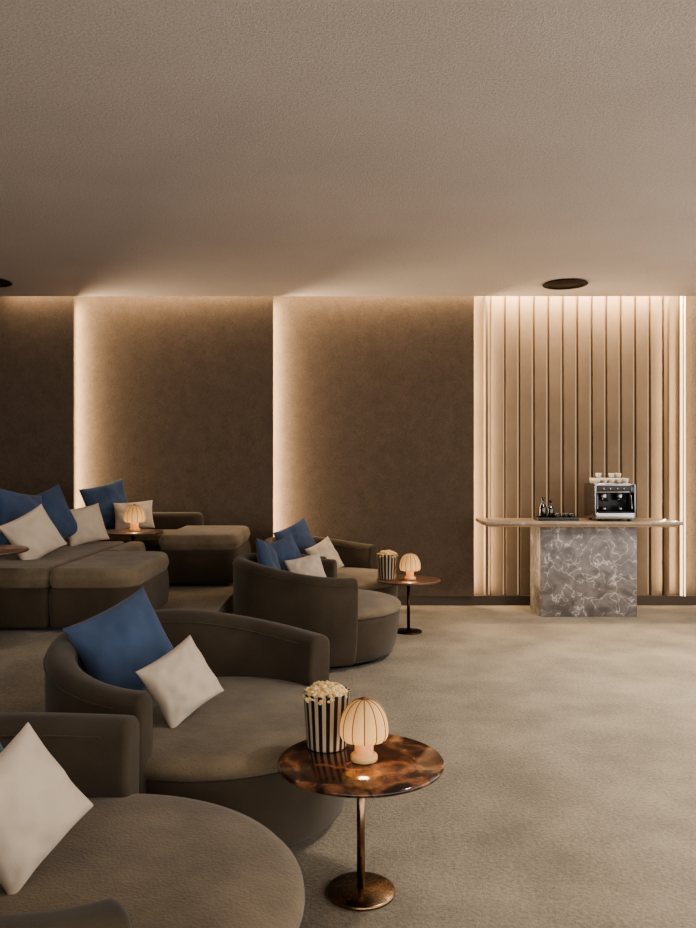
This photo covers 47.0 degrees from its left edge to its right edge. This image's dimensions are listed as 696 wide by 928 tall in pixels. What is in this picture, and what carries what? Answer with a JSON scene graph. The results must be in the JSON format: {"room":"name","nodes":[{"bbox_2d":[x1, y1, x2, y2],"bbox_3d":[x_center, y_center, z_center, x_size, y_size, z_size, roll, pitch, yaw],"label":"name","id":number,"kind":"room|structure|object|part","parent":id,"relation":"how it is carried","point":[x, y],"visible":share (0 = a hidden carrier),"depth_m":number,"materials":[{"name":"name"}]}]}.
{"room":"home cinema","nodes":[
{"label":"home cinema","id":0,"kind":"room"},
{"bbox_2d":[0,0,695,295],"bbox_3d":[0.400,-1.865,2.900,10.000,0.250,10.800,0,0,0],"label":"ceiling","id":1,"kind":"structure","parent":0,"point":[148,147],"depth_m":4.36,"materials":[{"name":"paint"}]},
{"bbox_2d":[0,278,11,287],"bbox_3d":[-3.420,-1.729,7.600,0.430,0.019,0.430,0,0,0],"label":"ceiling speaker","id":2,"kind":"object","parent":1,"relation":"attached to","point":[3,283],"depth_m":7.67},
{"bbox_2d":[542,279,587,289],"bbox_3d":[2.090,-1.729,7.700,0.430,0.019,0.430,0,0,0],"label":"ceiling speaker","id":3,"kind":"object","parent":1,"relation":"attached to","point":[560,284],"depth_m":7.71},
{"bbox_2d":[289,605,695,927],"bbox_3d":[0.400,1.550,3.060,10.000,0.100,11.120,0,0,0],"label":"floor","id":4,"kind":"structure","parent":0,"point":[564,796],"depth_m":3.80,"materials":[{"name":"beige carpet"}]},
{"bbox_2d":[0,582,233,712],"bbox_3d":[-2.780,1.290,4.720,3.640,0.420,7.440,0,0,0],"label":"platform","id":5,"kind":"object","parent":4,"relation":"on","point":[22,652],"depth_m":4.63,"materials":[{"name":"beige carpet"}]},
{"bbox_2d":[0,545,28,638],"bbox_3d":[-2.250,0.800,4.880,0.570,0.560,0.570,0,0,0],"label":"side table","id":6,"kind":"object","parent":5,"relation":"on","point":[4,549],"visible":1,"depth_m":4.87,"materials":[{"name":"brown wood"}]},
{"bbox_2d":[0,541,168,629],"bbox_3d":[-2.146,0.740,6.090,1.587,0.680,2.039,0,0,0],"label":"sectional sofa","id":7,"kind":"object","parent":5,"relation":"on","point":[67,586],"visible":0.83,"depth_m":5.13,"materials":[{"name":"beige fabric"}]},
{"bbox_2d":[0,489,41,544],"bbox_3d":[-2.439,0.420,5.979,0.186,0.498,0.508,0,0,23],"label":"throw pillow","id":8,"kind":"object","parent":7,"relation":"on","point":[13,505],"visible":0.43,"depth_m":5.87,"materials":[{"name":"blue fabric"}]},
{"bbox_3d":[-2.263,0.920,6.050,0.690,0.260,1.875,0,0,0],"label":"seat","id":9,"kind":"part","parent":7,"relation":"part of","materials":[{"name":"beige fabric"}]},
{"bbox_2d":[0,504,66,559],"bbox_3d":[-2.238,0.510,5.699,0.191,0.440,0.453,0,0,32],"label":"throw pillow","id":10,"kind":"object","parent":7,"relation":"on","point":[35,530],"visible":0.88,"depth_m":5.65,"materials":[{"name":"beige fabric"}]},
{"bbox_2d":[38,484,76,538],"bbox_3d":[-2.400,0.430,6.420,0.197,0.536,0.545,0,0,28],"label":"throw pillow","id":11,"kind":"object","parent":7,"relation":"on","point":[54,503],"visible":0.52,"depth_m":6.45,"materials":[{"name":"blue fabric"}]},
{"bbox_2d":[0,541,123,587],"bbox_3d":[-2.263,0.740,6.050,0.690,0.140,1.875,0,0,0],"label":"seat cushion","id":12,"kind":"object","parent":7,"relation":"on","point":[15,572],"depth_m":5.34,"materials":[{"name":"brown fabric"}]},
{"bbox_2d":[68,503,108,545],"bbox_3d":[-2.200,0.510,6.680,0.178,0.350,0.402,0,0,44],"label":"throw pillow","id":13,"kind":"object","parent":7,"relation":"on","point":[90,524],"visible":0.85,"depth_m":6.65,"materials":[{"name":"beige fabric"}]},
{"bbox_2d":[49,551,168,587],"bbox_3d":[-1.640,0.740,5.660,0.575,0.140,1.095,0,0,0],"label":"seat cushion","id":14,"kind":"object","parent":7,"relation":"on","point":[95,569],"depth_m":5.24,"materials":[{"name":"brown fabric"}]},
{"bbox_3d":[-1.640,0.920,5.660,0.575,0.260,1.095,0,0,0],"label":"seat","id":15,"kind":"part","parent":7,"relation":"part of","materials":[{"name":"beige fabric"}]},
{"bbox_2d":[105,541,145,550],"bbox_3d":[-1.840,0.740,6.595,0.175,0.140,0.785,0,0,0],"label":"seat cushion","id":16,"kind":"object","parent":7,"relation":"on","point":[132,545],"depth_m":6.62,"materials":[{"name":"brown fabric"}]},
{"bbox_2d":[107,529,163,540],"bbox_3d":[-1.970,0.848,7.330,0.550,0.465,0.550,0,0,0],"label":"side table","id":17,"kind":"object","parent":5,"relation":"on","point":[120,532],"visible":0.48,"depth_m":7.18,"materials":[{"name":"brown wood"}]},
{"bbox_2d":[124,504,145,531],"bbox_3d":[-1.950,0.490,7.310,0.191,0.248,0.191,0,0,0],"label":"table lamp","id":18,"kind":"object","parent":17,"relation":"on","point":[134,514],"visible":1,"depth_m":7.25,"materials":[{"name":"beige glass"}]},
{"bbox_3d":[-1.950,0.454,7.310,0.190,0.157,0.190,0,0,0],"label":"lamp shade","id":19,"kind":"part","parent":18,"relation":"part of","materials":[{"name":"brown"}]},
{"bbox_2d":[64,512,250,585],"bbox_3d":[-2.139,0.790,7.691,2.345,0.580,1.420,0,0,0],"label":"sectional sofa","id":20,"kind":"object","parent":5,"relation":"on","point":[199,554],"visible":0.49,"depth_m":7.01,"materials":[{"name":"beige fabric"}]},
{"bbox_2d":[79,479,127,526],"bbox_3d":[-2.398,0.410,7.977,0.525,0.520,0.196,0,0,-36],"label":"throw pillow","id":21,"kind":"object","parent":20,"relation":"on","point":[106,495],"visible":0.58,"depth_m":7.92,"materials":[{"name":"blue fabric"}]},
{"bbox_2d":[64,529,176,545],"bbox_3d":[-2.485,0.725,7.870,1.653,0.130,0.523,0,0,0],"label":"seat cushion","id":22,"kind":"object","parent":20,"relation":"on","point":[148,540],"depth_m":7.62,"materials":[{"name":"brown fabric"}]},
{"bbox_2d":[113,500,154,529],"bbox_3d":[-2.121,0.510,7.922,0.398,0.296,0.165,0,0,-19],"label":"throw pillow","id":23,"kind":"object","parent":20,"relation":"on","point":[119,508],"visible":0.64,"depth_m":7.89,"materials":[{"name":"beige fabric"}]},
{"bbox_3d":[-2.485,0.915,7.870,1.653,0.270,0.523,0,0,0],"label":"seat","id":24,"kind":"part","parent":20,"relation":"part of","materials":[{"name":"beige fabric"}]},
{"bbox_3d":[-1.955,0.775,8.260,0.933,0.550,0.283,0,0,0],"label":"backrest","id":25,"kind":"part","parent":20,"relation":"part of","materials":[{"name":"beige fabric"}]},
{"bbox_2d":[159,525,249,549],"bbox_3d":[-1.323,0.695,7.560,0.694,0.150,1.139,0,0,0],"label":"cushion","id":26,"kind":"object","parent":20,"relation":"on","point":[188,537],"depth_m":7.02,"materials":[{"name":"brown fabric"}]},
{"bbox_2d":[0,712,304,927],"bbox_3d":[-0.773,1.113,2.009,1.330,0.775,1.338,0,0,-14],"label":"loveseat","id":27,"kind":"object","parent":4,"relation":"on","point":[134,859],"visible":0.85,"depth_m":2.15,"materials":[{"name":"beige fabric"}]},
{"bbox_2d":[0,722,92,894],"bbox_3d":[-0.836,0.880,2.048,0.190,0.379,0.378,0,0,23],"label":"throw pillow","id":28,"kind":"object","parent":27,"relation":"on","point":[39,802],"visible":0.99,"depth_m":2.02,"materials":[{"name":"beige fabric"}]},
{"bbox_2d":[0,793,304,927],"bbox_3d":[-0.722,1.096,2.022,1.224,0.088,1.224,0,0,-14],"label":"seat cushion","id":29,"kind":"object","parent":27,"relation":"on","point":[170,861],"depth_m":2.09,"materials":[{"name":"brown fabric"}]},
{"bbox_2d":[43,609,344,847],"bbox_3d":[-0.613,1.113,3.482,1.330,0.775,1.338,0,0,32],"label":"loveseat","id":30,"kind":"object","parent":4,"relation":"on","point":[226,753],"visible":0.52,"depth_m":3.12,"materials":[{"name":"beige fabric"}]},
{"bbox_2d":[62,587,173,690],"bbox_3d":[-0.969,0.810,3.499,0.210,0.498,0.517,0,0,43],"label":"throw pillow","id":31,"kind":"object","parent":30,"relation":"on","point":[113,644],"visible":0.75,"depth_m":3.43,"materials":[{"name":"blue fabric"}]},
{"bbox_2d":[136,635,223,727],"bbox_3d":[-0.690,0.900,3.310,0.177,0.338,0.369,0,0,40],"label":"throw pillow","id":32,"kind":"object","parent":30,"relation":"on","point":[180,681],"visible":1,"depth_m":3.25,"materials":[{"name":"beige fabric"}]},
{"bbox_2d":[143,676,307,781],"bbox_3d":[-0.568,1.096,3.454,1.224,0.088,1.224,0,0,32],"label":"seat cushion","id":33,"kind":"object","parent":30,"relation":"on","point":[240,734],"depth_m":3.12,"materials":[{"name":"brown fabric"}]},
{"bbox_3d":[-0.568,1.300,3.454,1.200,0.330,1.200,0,0,32],"label":"seat","id":34,"kind":"part","parent":30,"relation":"part of","materials":[{"name":"beige fabric"}]},
{"bbox_2d":[232,553,400,667],"bbox_3d":[-0.243,1.113,6.330,1.330,0.775,1.338,0,0,-8],"label":"loveseat","id":35,"kind":"object","parent":4,"relation":"on","point":[360,626],"visible":0.77,"depth_m":5.75,"materials":[{"name":"beige fabric"}]},
{"bbox_2d":[256,538,280,568],"bbox_3d":[-0.615,0.800,6.319,0.192,0.456,0.472,0,0,9],"label":"throw pillow","id":36,"kind":"object","parent":35,"relation":"on","point":[266,555],"visible":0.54,"depth_m":6.18,"materials":[{"name":"blue fabric"}]},
{"bbox_2d":[270,533,300,570],"bbox_3d":[-0.520,0.800,6.600,0.182,0.434,0.458,0,0,41],"label":"throw pillow","id":37,"kind":"object","parent":35,"relation":"on","point":[286,548],"visible":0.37,"depth_m":6.57,"materials":[{"name":"blue fabric"}]},
{"bbox_2d":[284,552,325,576],"bbox_3d":[-0.329,0.880,6.449,0.362,0.321,0.160,0,0,-36],"label":"throw pillow","id":38,"kind":"object","parent":35,"relation":"on","point":[311,564],"visible":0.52,"depth_m":6.42,"materials":[{"name":"beige fabric"}]},
{"bbox_3d":[-0.191,1.300,6.337,1.200,0.330,1.200,0,0,-8],"label":"seat","id":39,"kind":"part","parent":35,"relation":"part of","materials":[{"name":"beige fabric"}]},
{"bbox_2d":[358,589,400,619],"bbox_3d":[-0.191,1.096,6.337,1.224,0.088,1.224,0,0,-8],"label":"seat cushion","id":40,"kind":"object","parent":35,"relation":"on","point":[372,605],"depth_m":6.07,"materials":[{"name":"brown fabric"}]},
{"bbox_2d":[265,536,397,597],"bbox_3d":[-0.163,1.113,7.741,1.330,0.775,1.338,0,0,24],"label":"loveseat","id":41,"kind":"object","parent":4,"relation":"on","point":[359,560],"visible":0.3,"depth_m":8.14,"materials":[{"name":"beige fabric"}]},
{"bbox_2d":[273,518,315,554],"bbox_3d":[-0.491,0.780,7.821,0.510,0.492,0.179,0,0,-39],"label":"throw pillow","id":42,"kind":"object","parent":41,"relation":"on","point":[303,538],"visible":0.52,"depth_m":7.79,"materials":[{"name":"blue fabric"}]},
{"bbox_2d":[305,536,343,568],"bbox_3d":[-0.221,0.890,7.581,0.178,0.388,0.409,0,0,44],"label":"throw pillow","id":43,"kind":"object","parent":41,"relation":"on","point":[325,548],"visible":0.47,"depth_m":7.58,"materials":[{"name":"beige fabric"}]},
{"bbox_2d":[337,567,396,589],"bbox_3d":[-0.114,1.096,7.720,1.224,0.088,1.224,0,0,24],"label":"seat cushion","id":44,"kind":"object","parent":41,"relation":"on","point":[366,577],"depth_m":7.49,"materials":[{"name":"brown fabric"}]},
{"bbox_3d":[-0.114,1.300,7.720,1.200,0.330,1.200,0,0,24],"label":"seat","id":45,"kind":"part","parent":41,"relation":"part of","materials":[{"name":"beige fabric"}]},
{"bbox_2d":[277,734,444,910],"bbox_3d":[0.045,1.266,2.800,0.584,0.467,0.584,0,0,0],"label":"side table","id":46,"kind":"object","parent":4,"relation":"on","point":[403,765],"visible":0.92,"depth_m":2.74,"materials":[{"name":"brown stone"}]},
{"bbox_2d":[302,680,350,752],"bbox_3d":[-0.078,0.914,2.929,0.177,0.237,0.179,0,0,0],"label":"bucket","id":47,"kind":"object","parent":46,"relation":"on","point":[325,702],"visible":0.99,"depth_m":2.86,"materials":[{"name":"paper"}]},
{"bbox_3d":[0.045,1.274,2.800,0.028,0.432,0.028,0,0,0],"label":"stem","id":48,"kind":"part","parent":46,"relation":"part of","materials":[{"name":"gold metal"}]},
{"bbox_2d":[340,697,387,764],"bbox_3d":[0.056,0.922,2.790,0.169,0.221,0.169,0,0,0],"label":"table lamp","id":49,"kind":"object","parent":46,"relation":"on","point":[363,722],"visible":1,"depth_m":2.74,"materials":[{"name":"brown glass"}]},
{"bbox_3d":[0.056,0.889,2.790,0.169,0.139,0.169,0,0,0],"label":"lamp shade","id":50,"kind":"part","parent":49,"relation":"part of","materials":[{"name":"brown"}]},
{"bbox_2d":[377,575,440,634],"bbox_3d":[0.540,1.263,7.140,0.570,0.474,0.570,0,0,0],"label":"side table","id":51,"kind":"object","parent":4,"relation":"on","point":[421,580],"visible":0.84,"depth_m":7.08,"materials":[{"name":"brown wood"}]},
{"bbox_2d":[376,550,397,579],"bbox_3d":[0.351,0.896,7.158,0.197,0.258,0.198,0,0,0],"label":"bucket","id":52,"kind":"object","parent":51,"relation":"on","point":[386,559],"visible":1,"depth_m":7.09,"materials":[{"name":"paper"}]},
{"bbox_3d":[0.540,1.270,7.140,0.028,0.439,0.028,0,0,0],"label":"stem","id":53,"kind":"part","parent":51,"relation":"part of","materials":[{"name":"brown metal"}]},
{"bbox_2d":[399,552,420,579],"bbox_3d":[0.550,0.904,7.100,0.185,0.242,0.185,0,0,0],"label":"table lamp","id":54,"kind":"object","parent":51,"relation":"on","point":[409,562],"visible":1,"depth_m":7.04,"materials":[{"name":"beige"}]},
{"bbox_3d":[0.550,0.869,7.100,0.185,0.152,0.185,0,0,0],"label":"lamp shade","id":55,"kind":"part","parent":54,"relation":"part of","materials":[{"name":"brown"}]},
{"bbox_2d":[475,518,682,616],"bbox_3d":[2.290,1.032,8.060,1.920,0.937,0.600,0,0,0],"label":"counter","id":56,"kind":"object","parent":4,"relation":"on","point":[585,567],"depth_m":7.86,"materials":[{"name":"grey stone"}]},
{"bbox_2d":[533,497,578,520],"bbox_3d":[2.090,0.449,8.050,0.400,0.226,0.240,0,0,0],"label":"serving tray","id":57,"kind":"object","parent":56,"relation":"on","point":[545,514],"visible":1,"depth_m":8.02,"materials":[{"name":"black"}]},
{"bbox_2d":[539,497,546,517],"bbox_3d":[1.970,0.444,8.080,0.076,0.215,0.076,0,0,0],"label":"bottle","id":58,"kind":"object","parent":57,"relation":"on","point":[543,508],"depth_m":8.05,"materials":[{"name":"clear glass"}]},
{"bbox_2d":[547,499,553,517],"bbox_3d":[2.040,0.454,8.050,0.068,0.193,0.068,0,0,0],"label":"bottle","id":59,"kind":"object","parent":57,"relation":"on","point":[550,510],"depth_m":8.02,"materials":[{"name":"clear glass"}]},
{"bbox_3d":[2.090,0.557,8.050,0.400,0.010,0.240,0,0,0],"label":"tray plate","id":60,"kind":"part","parent":57,"relation":"part of","materials":[{"name":"black metal"}]},
{"bbox_2d":[562,513,568,517],"bbox_3d":[2.180,0.524,8.020,0.066,0.054,0.066,0,0,0],"label":"cup","id":61,"kind":"object","parent":57,"relation":"on","point":[565,515],"depth_m":8.00,"materials":[{"name":"black"}]},
{"bbox_2d":[475,518,682,524],"bbox_3d":[2.290,0.579,8.060,1.920,0.032,0.600,0,0,0],"label":"countertop","id":62,"kind":"structure","parent":56,"relation":"on","point":[486,521],"depth_m":7.81,"materials":[{"name":"wood"}]},
{"bbox_2d":[584,473,635,520],"bbox_3d":[2.630,0.327,8.032,0.400,0.470,0.407,0,0,0],"label":"espresso machine","id":63,"kind":"object","parent":56,"relation":"on","point":[604,498],"visible":1,"depth_m":7.95,"materials":[{"name":"silver metal"}]},
{"bbox_3d":[2.630,0.242,7.918,0.340,0.060,0.009,0,0,0],"label":"control panel","id":64,"kind":"part","parent":63,"relation":"part of","materials":[{"name":"black"}]},
{"bbox_2d":[596,511,632,512],"bbox_3d":[2.630,0.475,7.947,0.340,0.010,0.185,0,0,0],"label":"drip tray","id":65,"kind":"object","parent":63,"relation":"on","point":[596,511],"depth_m":7.90,"materials":[{"name":"black"}]},
{"bbox_3d":[0.400,-0.320,8.680,10.000,3.640,0.120,0,0,0],"label":"wall","id":66,"kind":"structure","parent":0,"visible":0},
{"bbox_2d":[0,296,73,508],"bbox_3d":[-3.750,-0.220,8.524,1.707,3.240,0.012,0,0,5],"label":"wall panel","id":67,"kind":"object","parent":66,"relation":"attached to","point":[37,332],"visible":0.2,"depth_m":8.48,"materials":[{"name":"brown fabric"}]},
{"bbox_2d":[74,296,272,552],"bbox_3d":[-1.875,-0.220,8.524,2.176,3.240,0.012,0,0,4],"label":"wall panel","id":68,"kind":"object","parent":66,"relation":"attached to","point":[173,395],"visible":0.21,"depth_m":8.51,"materials":[{"name":"brown fabric"}]},
{"bbox_2d":[273,296,473,596],"bbox_3d":[0.240,-0.220,8.524,2.186,3.240,0.012,0,0,4],"label":"wall panel","id":69,"kind":"object","parent":66,"relation":"attached to","point":[373,396],"visible":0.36,"depth_m":8.51,"materials":[{"name":"brown fabric"}]},
{"bbox_2d":[397,594,695,604],"bbox_3d":[0.400,1.450,8.555,10.000,0.100,0.130,0,0,0],"label":"baseboard","id":70,"kind":"structure","parent":66,"relation":"attached to","point":[478,599],"depth_m":8.49,"materials":[{"name":"brown"}]},
{"bbox_2d":[474,296,678,593],"bbox_3d":[2.410,-0.220,8.602,2.280,3.240,0.025,0,0,0],"label":"niche","id":71,"kind":"object","parent":66,"relation":"attached to","point":[478,300],"visible":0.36,"depth_m":8.59,"materials":[{"name":"beige paint"}]},
{"bbox_2d":[484,296,487,595],"bbox_3d":[1.470,-0.200,8.530,0.030,3.200,0.120,0,0,0],"label":"trim","id":72,"kind":"structure","parent":71,"relation":"in","point":[485,297],"depth_m":8.47,"materials":[{"name":"brown wood"}]},
{"bbox_2d":[488,296,661,594],"bbox_3d":[2.430,-0.200,8.566,1.860,3.200,0.044,0,0,0],"label":"wall panel","id":73,"kind":"object","parent":71,"relation":"attached to","point":[496,302],"visible":0.59,"depth_m":8.54,"materials":[{"name":"paint"}]},
{"bbox_2d":[488,297,489,594],"bbox_3d":[1.512,-0.195,8.581,0.014,3.190,0.006,0,0,0],"label":"led light","id":74,"kind":"object","parent":73,"relation":"attached to","point":[488,297],"visible":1,"depth_m":8.58,"materials":[{"name":"white plastic"}]},
{"bbox_2d":[503,297,503,594],"bbox_3d":[1.667,-0.195,8.581,0.014,3.190,0.006,0,0,0],"label":"led light","id":75,"kind":"object","parent":73,"relation":"attached to","point":[503,297],"visible":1,"depth_m":8.58,"materials":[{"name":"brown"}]},
{"bbox_2d":[517,297,518,594],"bbox_3d":[1.822,-0.195,8.581,0.014,3.190,0.006,0,0,0],"label":"slat","id":76,"kind":"object","parent":73,"relation":"attached to","point":[517,297],"visible":1,"depth_m":8.58,"materials":[{"name":"brown wood"}]},
{"bbox_2d":[532,297,532,517],"bbox_3d":[1.977,-0.195,8.581,0.014,3.190,0.006,0,0,0],"label":"led light","id":77,"kind":"object","parent":73,"relation":"attached to","point":[532,297],"visible":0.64,"depth_m":8.58,"materials":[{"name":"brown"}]},
{"bbox_2d":[546,297,546,505],"bbox_3d":[2.132,-0.195,8.581,0.014,3.190,0.006,0,0,0],"label":"led light","id":78,"kind":"object","parent":73,"relation":"attached to","point":[546,297],"visible":0.64,"depth_m":8.58,"materials":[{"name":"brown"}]},
{"bbox_2d":[561,297,561,515],"bbox_3d":[2.287,-0.195,8.581,0.014,3.190,0.006,0,0,0],"label":"led light","id":79,"kind":"object","parent":73,"relation":"attached to","point":[561,297],"visible":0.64,"depth_m":8.58,"materials":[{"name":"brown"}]},
{"bbox_2d":[575,297,575,516],"bbox_3d":[2.442,-0.195,8.581,0.014,3.190,0.006,0,0,0],"label":"led light","id":80,"kind":"object","parent":73,"relation":"attached to","point":[575,297],"visible":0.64,"depth_m":8.58,"materials":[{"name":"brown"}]},
{"bbox_2d":[590,297,590,477],"bbox_3d":[2.597,-0.195,8.581,0.014,3.190,0.006,0,0,0],"label":"led light","id":81,"kind":"object","parent":73,"relation":"attached to","point":[590,297],"visible":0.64,"depth_m":8.58,"materials":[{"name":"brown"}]},
{"bbox_2d":[604,297,604,477],"bbox_3d":[2.752,-0.195,8.581,0.014,3.190,0.006,0,0,0],"label":"led light","id":82,"kind":"object","parent":73,"relation":"attached to","point":[604,297],"visible":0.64,"depth_m":8.58,"materials":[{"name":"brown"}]},
{"bbox_2d":[619,297,619,472],"bbox_3d":[2.907,-0.195,8.581,0.014,3.190,0.006,0,0,0],"label":"led light","id":83,"kind":"object","parent":73,"relation":"attached to","point":[619,297],"visible":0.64,"depth_m":8.58,"materials":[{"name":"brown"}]},
{"bbox_2d":[633,297,633,483],"bbox_3d":[3.062,-0.195,8.581,0.014,3.190,0.006,0,0,0],"label":"led light","id":84,"kind":"object","parent":73,"relation":"attached to","point":[633,297],"visible":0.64,"depth_m":8.58,"materials":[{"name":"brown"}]},
{"bbox_2d":[648,297,648,594],"bbox_3d":[3.217,-0.195,8.581,0.014,3.190,0.006,0,0,0],"label":"led light","id":85,"kind":"object","parent":73,"relation":"attached to","point":[648,297],"visible":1,"depth_m":8.58,"materials":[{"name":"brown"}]},
{"bbox_2d":[662,296,668,595],"bbox_3d":[3.390,-0.200,8.530,0.030,3.200,0.120,0,0,0],"label":"trim","id":86,"kind":"structure","parent":71,"relation":"in","point":[665,299],"depth_m":8.50,"materials":[{"name":"brown wood"}]},
{"bbox_2d":[680,296,682,595],"bbox_3d":[3.542,-0.195,8.505,0.015,3.190,0.030,0,0,0],"label":"trim","id":87,"kind":"structure","parent":66,"relation":"attached to","point":[681,297],"depth_m":8.49,"materials":[{"name":"beige"}]},
{"bbox_2d":[684,296,685,595],"bbox_3d":[3.570,-0.195,8.480,0.010,3.190,0.020,0,0,0],"label":"trim","id":88,"kind":"structure","parent":66,"relation":"attached to","point":[684,296],"depth_m":8.47,"materials":[{"name":"beige"}]},
{"bbox_2d":[679,296,695,594],"bbox_3d":[4.455,-0.220,8.524,1.797,3.240,0.012,0,0,5],"label":"wall panel","id":89,"kind":"object","parent":66,"relation":"attached to","point":[690,300],"visible":0.6,"depth_m":8.58,"materials":[{"name":"beige wood"}]}
]}

